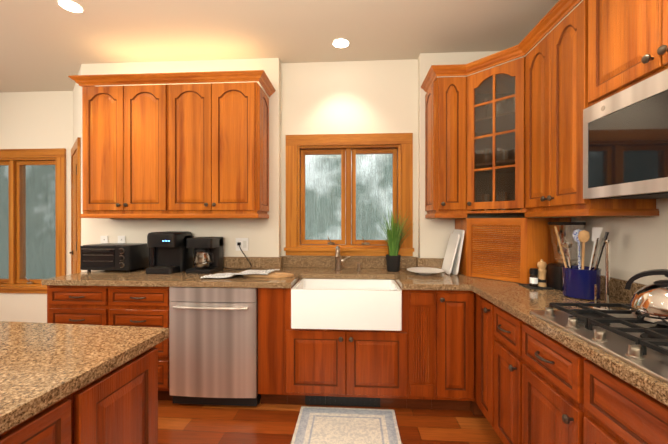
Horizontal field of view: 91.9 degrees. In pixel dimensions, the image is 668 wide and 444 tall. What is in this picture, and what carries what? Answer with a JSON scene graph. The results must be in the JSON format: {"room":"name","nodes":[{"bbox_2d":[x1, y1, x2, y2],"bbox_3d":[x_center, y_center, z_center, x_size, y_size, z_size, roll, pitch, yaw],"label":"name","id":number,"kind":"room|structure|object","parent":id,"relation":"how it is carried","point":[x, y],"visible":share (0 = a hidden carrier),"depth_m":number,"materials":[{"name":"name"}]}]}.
{"room":"kitchen","nodes":[
{"label":"kitchen","id":0,"kind":"room"},
{"bbox_2d":[0,91,72,322],"bbox_3d":[-4.229,-0.073,3.783,2.620,2.800,0.160,0,0,3],"label":"wall","id":1,"kind":"structure","parent":0,"point":[37,120],"depth_m":3.65,"materials":[{"name":"beige paint"}]},
{"bbox_2d":[0,148,65,293],"bbox_3d":[-3.686,-0.010,3.724,1.380,1.625,0.212,0,0,3],"label":"window","id":2,"kind":"structure","parent":1,"relation":"in","point":[16,161],"depth_m":3.69,"materials":[{"name":"brown wood"}]},
{"bbox_2d":[73,67,81,271],"bbox_3d":[-2.588,-0.072,3.364,0.140,2.800,0.842,0,0,-43],"label":"wall","id":3,"kind":"structure","parent":0,"point":[77,111],"depth_m":3.27,"materials":[{"name":"beige paint"}]},
{"bbox_2d":[69,137,80,273],"bbox_3d":[-2.652,0.265,3.312,0.545,2.125,0.520,0,0,3],"label":"door frame","id":4,"kind":"structure","parent":3,"relation":"attached to","point":[75,203],"depth_m":3.20,"materials":[{"name":"brown wood"}]},
{"bbox_2d":[0,0,558,92],"bbox_3d":[-2.071,-1.496,0.344,7.340,0.060,6.850,0,0,3],"label":"ceiling","id":5,"kind":"structure","parent":0,"point":[49,45],"depth_m":2.49,"materials":[{"name":"beige paint"}]},
{"bbox_2d":[57,0,83,12],"bbox_3d":[-1.790,-1.467,2.195,0.140,0.004,0.140,0,0,3],"label":"recessed light","id":6,"kind":"object","parent":5,"relation":"in","point":[70,5],"visible":1,"depth_m":2.20,"materials":[{"name":"white plastic"}]},
{"bbox_2d":[332,38,348,47],"bbox_3d":[0.056,-1.468,2.655,0.140,0.004,0.140,0,0,3],"label":"recessed light","id":7,"kind":"object","parent":5,"relation":"in","point":[341,43],"visible":1,"depth_m":2.65,"materials":[{"name":"white plastic"}]},
{"bbox_2d":[81,51,526,271],"bbox_3d":[-0.293,-0.071,3.015,4.110,2.800,0.260,0,0,3],"label":"wall","id":8,"kind":"structure","parent":0,"point":[263,235],"depth_m":2.91,"materials":[{"name":"beige paint"}]},
{"bbox_2d":[100,236,107,243],"bbox_3d":[-2.128,0.184,2.990,0.070,0.114,0.007,0,0,3],"label":"electrical outlet plate","id":9,"kind":"object","parent":8,"relation":"attached to","point":[103,239],"visible":0.44,"depth_m":2.99,"materials":[{"name":"white plastic"}]},
{"bbox_2d":[118,236,124,242],"bbox_3d":[-1.961,0.184,2.980,0.070,0.114,0.007,0,0,3],"label":"electrical outlet plate","id":10,"kind":"object","parent":8,"relation":"attached to","point":[121,239],"visible":0.5,"depth_m":2.98,"materials":[{"name":"white plastic"}]},
{"bbox_2d":[76,74,175,217],"bbox_3d":[-1.708,-0.624,2.800,0.734,1.115,0.331,0,0,3],"label":"upper cabinet","id":11,"kind":"object","parent":8,"relation":"attached to","point":[125,128],"depth_m":2.63,"materials":[{"name":"brown wood"}]},
{"bbox_2d":[168,70,271,217],"bbox_3d":[-0.966,-0.623,2.755,0.754,1.115,0.331,0,0,3],"label":"upper cabinet","id":12,"kind":"object","parent":8,"relation":"attached to","point":[172,149],"depth_m":2.59,"materials":[{"name":"brown wood"}]},
{"bbox_2d":[236,238,247,250],"bbox_3d":[-0.830,0.202,2.912,0.115,0.114,0.008,0,0,3],"label":"electrical outlet plate","id":13,"kind":"object","parent":8,"relation":"attached to","point":[244,244],"visible":0.96,"depth_m":2.91,"materials":[{"name":"white plastic"}]},
{"bbox_2d":[421,64,472,215],"bbox_3d":[0.924,-0.623,2.641,0.284,1.115,0.332,0,0,3],"label":"upper cabinet","id":14,"kind":"object","parent":8,"relation":"attached to","point":[445,96],"depth_m":2.48,"materials":[{"name":"brown wood"}]},
{"bbox_2d":[158,399,502,443],"bbox_3d":[-2.071,1.364,0.350,7.340,0.060,6.850,0,0,3],"label":"floor","id":15,"kind":"structure","parent":0,"point":[260,423],"depth_m":2.11,"materials":[{"name":"brown wood"}]},
{"bbox_2d":[47,285,106,324],"bbox_3d":[-1.860,0.895,2.663,0.482,0.868,0.626,0,0,3],"label":"base cabinet","id":16,"kind":"object","parent":15,"relation":"on","point":[86,305],"depth_m":2.35,"materials":[{"name":"brown wood"}]},
{"bbox_2d":[8,337,168,443],"bbox_3d":[-1.648,0.900,0.258,1.823,0.869,2.340,0,0,3],"label":"kitchen island","id":17,"kind":"object","parent":15,"relation":"on","point":[123,409],"depth_m":1.03,"materials":[{"name":"wood"}]},
{"bbox_2d":[0,321,168,443],"bbox_3d":[-1.659,0.444,0.247,1.876,0.040,2.394,0,0,3],"label":"island countertop","id":18,"kind":"structure","parent":17,"relation":"on","point":[44,367],"depth_m":1.00,"materials":[{"name":"brown stone"}]},
{"bbox_2d":[107,286,172,399],"bbox_3d":[-1.389,0.895,2.635,0.461,0.868,0.626,0,0,3],"label":"base cabinet","id":19,"kind":"object","parent":15,"relation":"on","point":[135,306],"depth_m":2.32,"materials":[{"name":"brown wood"}]},
{"bbox_2d":[169,287,260,405],"bbox_3d":[-0.844,0.897,2.552,0.626,0.865,0.653,0,0,3],"label":"dishwasher","id":20,"kind":"object","parent":15,"relation":"on","point":[213,345],"visible":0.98,"depth_m":2.27,"materials":[{"name":"silver metal"}]},
{"bbox_2d":[258,279,299,403],"bbox_3d":[-0.426,0.895,2.587,0.194,0.868,0.606,0,0,3],"label":"base cabinet","id":21,"kind":"object","parent":15,"relation":"on","point":[274,304],"depth_m":2.28,"materials":[{"name":"brown wood"}]},
{"bbox_2d":[291,406,400,443],"bbox_3d":[0.067,1.327,1.829,0.660,0.006,0.940,0,0,3],"label":"rug","id":22,"kind":"object","parent":15,"relation":"on","point":[324,425],"visible":1,"depth_m":2.09,"materials":[{"name":"beige fabric"}]},
{"bbox_2d":[283,307,410,408],"bbox_3d":[0.101,1.033,2.545,0.861,0.593,0.626,0,0,3],"label":"base cabinet","id":23,"kind":"object","parent":15,"relation":"on","point":[316,362],"depth_m":2.24,"materials":[{"name":"brown wood"}]},
{"bbox_2d":[305,396,379,406],"bbox_3d":[0.061,1.278,2.322,0.540,0.087,0.009,0,0,3],"label":"air vent","id":24,"kind":"object","parent":23,"relation":"attached to","point":[343,401],"visible":0.62,"depth_m":2.32,"materials":[{"name":"black metal"}]},
{"bbox_2d":[415,290,478,415],"bbox_3d":[0.841,0.895,2.500,0.269,0.868,0.626,0,0,3],"label":"base cabinet","id":25,"kind":"object","parent":15,"relation":"on","point":[424,358],"depth_m":2.19,"materials":[{"name":"brown wood"}]},
{"bbox_2d":[41,256,468,290],"bbox_3d":[-0.236,0.387,2.604,3.742,0.145,0.750,0,0,3],"label":"countertop","id":26,"kind":"structure","parent":25,"relation":"on","point":[302,267],"depth_m":2.58,"materials":[{"name":"stone"}]},
{"bbox_2d":[80,243,148,271],"bbox_3d":[-1.891,0.305,2.793,0.425,0.225,0.311,0,0,3],"label":"toaster oven","id":27,"kind":"object","parent":26,"relation":"on","point":[127,257],"visible":0.98,"depth_m":2.67,"materials":[{"name":"black metal"}]},
{"bbox_2d":[146,231,192,273],"bbox_3d":[-1.410,0.251,2.755,0.280,0.335,0.335,0,0,3],"label":"brewer","id":28,"kind":"object","parent":26,"relation":"on","point":[170,252],"visible":0.98,"depth_m":2.71,"materials":[{"name":"black plastic"}]},
{"bbox_2d":[186,237,251,273],"bbox_3d":[-0.973,0.276,2.764,0.473,0.285,0.306,0,0,3],"label":"coffee maker","id":29,"kind":"object","parent":26,"relation":"on","point":[208,255],"visible":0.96,"depth_m":2.66,"materials":[{"name":"black plastic"}]},
{"bbox_2d":[200,269,279,277],"bbox_3d":[-0.707,0.398,2.485,0.558,0.042,0.215,0,0,-4],"label":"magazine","id":30,"kind":"object","parent":26,"relation":"on","point":[246,272],"visible":1,"depth_m":2.44,"materials":[{"name":"white paper"}]},
{"bbox_2d":[243,272,293,277],"bbox_3d":[-0.509,0.410,2.505,0.398,0.018,0.175,0,0,3],"label":"cutting board","id":31,"kind":"object","parent":26,"relation":"on","point":[277,275],"visible":0.71,"depth_m":2.45,"materials":[{"name":"brown wood"}]},
{"bbox_2d":[334,246,349,269],"bbox_3d":[0.067,0.311,2.749,0.137,0.215,0.235,0,0,3],"label":"faucet","id":32,"kind":"object","parent":26,"relation":"on","point":[338,260],"visible":1,"depth_m":2.81,"materials":[{"name":"silver metal"}]},
{"bbox_2d":[291,279,401,330],"bbox_3d":[0.093,0.596,2.408,0.758,0.267,0.437,0,0,3],"label":"sink","id":33,"kind":"object","parent":26,"relation":"in","point":[357,304],"visible":0.94,"depth_m":2.19,"materials":[{"name":"white ceramic"}]},
{"bbox_2d":[374,210,416,271],"bbox_3d":[0.523,0.149,2.706,0.495,0.538,0.381,0,0,3],"label":"potted grass","id":34,"kind":"object","parent":26,"relation":"on","point":[394,237],"depth_m":2.73,"materials":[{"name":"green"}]},
{"bbox_2d":[407,267,444,274],"bbox_3d":[0.743,0.403,2.623,0.300,0.030,0.300,0,0,3],"label":"plate","id":35,"kind":"object","parent":26,"relation":"on","point":[424,270],"visible":1,"depth_m":2.65,"materials":[{"name":"white ceramic"}]},
{"bbox_2d":[442,229,464,274],"bbox_3d":[0.967,0.239,2.639,0.122,0.358,0.240,0,0,3],"label":"boards","id":36,"kind":"object","parent":26,"relation":"on","point":[451,261],"visible":0.92,"depth_m":2.58,"materials":[{"name":"white plastic"}]},
{"bbox_2d":[469,271,667,405],"bbox_3d":[1.190,0.390,0.953,0.695,0.145,3.150,0,0,3],"label":"countertop","id":37,"kind":"structure","parent":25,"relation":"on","point":[517,300],"depth_m":1.61,"materials":[{"name":"stone"}]},
{"bbox_2d":[455,218,570,283],"bbox_3d":[1.314,0.195,2.470,0.584,0.448,0.584,0,0,3],"label":"appliance garage","id":38,"kind":"object","parent":37,"relation":"on","point":[532,235],"visible":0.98,"depth_m":2.29,"materials":[{"name":"brown wood"}]},
{"bbox_2d":[519,284,553,288],"bbox_3d":[1.304,0.416,2.088,0.140,0.006,0.150,0,0,3],"label":"tray","id":39,"kind":"object","parent":37,"relation":"on","point":[529,286],"visible":0.64,"depth_m":2.04,"materials":[{"name":"black"}]},
{"bbox_2d":[529,268,537,286],"bbox_3d":[1.284,0.355,2.074,0.048,0.114,0.047,0,0,3],"label":"spice jar","id":40,"kind":"object","parent":39,"relation":"on","point":[533,272],"visible":1,"depth_m":2.06,"materials":[{"name":"black"}]},
{"bbox_2d":[537,259,546,286],"bbox_3d":[1.337,0.327,2.076,0.055,0.172,0.054,0,0,3],"label":"pepper mill","id":41,"kind":"object","parent":39,"relation":"on","point":[542,271],"visible":0.88,"depth_m":2.06,"materials":[{"name":"brown wood"}]},
{"bbox_2d":[546,222,585,290],"bbox_3d":[1.455,0.210,2.032,0.203,0.420,0.203,0,0,3],"label":"blender","id":42,"kind":"object","parent":37,"relation":"on","point":[554,270],"visible":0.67,"depth_m":2.00,"materials":[{"name":"clear glass"}]},
{"bbox_2d":[554,226,608,299],"bbox_3d":[1.384,0.221,1.809,0.247,0.398,0.227,0,0,3],"label":"utensil crock","id":43,"kind":"object","parent":37,"relation":"on","point":[579,281],"visible":1,"depth_m":1.75,"materials":[{"name":"blue ceramic"}]},
{"bbox_2d":[530,302,667,383],"bbox_3d":[1.148,0.395,1.111,0.525,0.054,0.760,0,0,3],"label":"cooktop","id":44,"kind":"object","parent":37,"relation":"in","point":[627,336],"visible":0.98,"depth_m":1.14,"materials":[{"name":"silver metal"}]},
{"bbox_2d":[625,269,667,325],"bbox_3d":[1.262,0.272,1.184,0.256,0.188,0.252,0,0,3],"label":"kettle","id":45,"kind":"object","parent":44,"relation":"on","point":[649,302],"visible":1,"depth_m":1.19,"materials":[{"name":"silver metal"}]},
{"bbox_2d":[589,239,628,309],"bbox_3d":[1.339,0.253,1.580,0.170,0.335,0.170,0,0,3],"label":"paper towel holder","id":46,"kind":"object","parent":37,"relation":"on","point":[607,270],"visible":0.58,"depth_m":1.57,"materials":[{"name":"silver metal"}]},
{"bbox_2d":[475,293,490,418],"bbox_3d":[1.263,0.896,1.968,0.673,0.868,0.234,0,0,3],"label":"base cabinet","id":47,"kind":"object","parent":15,"relation":"on","point":[482,306],"depth_m":2.04,"materials":[{"name":"brown wood"}]},
{"bbox_2d":[487,303,514,443],"bbox_3d":[1.246,0.897,1.697,0.673,0.868,0.310,0,0,3],"label":"base cabinet","id":48,"kind":"object","parent":15,"relation":"on","point":[501,324],"depth_m":1.76,"materials":[{"name":"brown wood"}]},
{"bbox_2d":[515,317,574,443],"bbox_3d":[1.225,0.898,1.335,0.673,0.868,0.415,0,0,3],"label":"base cabinet","id":49,"kind":"object","parent":15,"relation":"on","point":[533,385],"depth_m":1.38,"materials":[{"name":"brown wood"}]},
{"bbox_2d":[575,352,667,443],"bbox_3d":[1.188,0.899,0.729,0.673,0.868,0.800,0,0,3],"label":"base cabinet","id":50,"kind":"object","parent":15,"relation":"on","point":[609,409],"depth_m":1.01,"materials":[{"name":"brown wood"}]},
{"bbox_2d":[281,59,417,256],"bbox_3d":[0.140,-0.071,3.039,1.250,2.800,0.160,0,0,3],"label":"wall","id":51,"kind":"structure","parent":0,"point":[361,97],"depth_m":2.96,"materials":[{"name":"beige paint"}]},
{"bbox_2d":[284,133,413,255],"bbox_3d":[0.135,-0.246,3.013,1.175,1.110,0.212,0,0,3],"label":"window","id":52,"kind":"structure","parent":51,"relation":"in","point":[398,147],"depth_m":2.97,"materials":[{"name":"brown wood"}]},
{"bbox_2d":[527,0,667,284],"bbox_3d":[1.519,-0.065,-0.263,0.100,2.800,6.065,0,0,3],"label":"wall","id":53,"kind":"structure","parent":0,"point":[638,244],"depth_m":1.72,"materials":[{"name":"beige paint"}]},
{"bbox_2d":[465,44,524,211],"bbox_3d":[1.167,-0.637,2.337,0.313,1.087,0.313,0,0,3],"label":"upper cabinet","id":54,"kind":"object","parent":53,"relation":"attached to","point":[506,138],"depth_m":2.40,"materials":[{"name":"brown wood"}]},
{"bbox_2d":[517,0,658,215],"bbox_3d":[1.429,-0.622,1.894,0.331,1.115,0.614,0,0,3],"label":"upper cabinet","id":55,"kind":"object","parent":53,"relation":"attached to","point":[552,118],"depth_m":1.82,"materials":[{"name":"brown wood"}]},
{"bbox_2d":[585,0,667,108],"bbox_3d":[1.388,-0.868,1.198,0.330,0.620,0.780,0,0,3],"label":"upper cabinet","id":56,"kind":"object","parent":53,"relation":"attached to","point":[626,41],"depth_m":1.39,"materials":[{"name":"brown wood"}]},
{"bbox_2d":[583,69,667,198],"bbox_3d":[1.379,-0.332,1.200,0.346,0.446,0.776,0,0,3],"label":"microwave","id":57,"kind":"object","parent":56,"relation":"attached to","point":[625,143],"visible":1,"depth_m":1.34,"materials":[{"name":"silver"}]},
{"label":"outside","id":58,"kind":"structure","parent":0,"visible":0},
{"bbox_2d":[0,151,391,278],"bbox_3d":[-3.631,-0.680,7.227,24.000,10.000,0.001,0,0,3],"label":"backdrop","id":59,"kind":"structure","parent":58,"point":[313,235],"depth_m":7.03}
]}

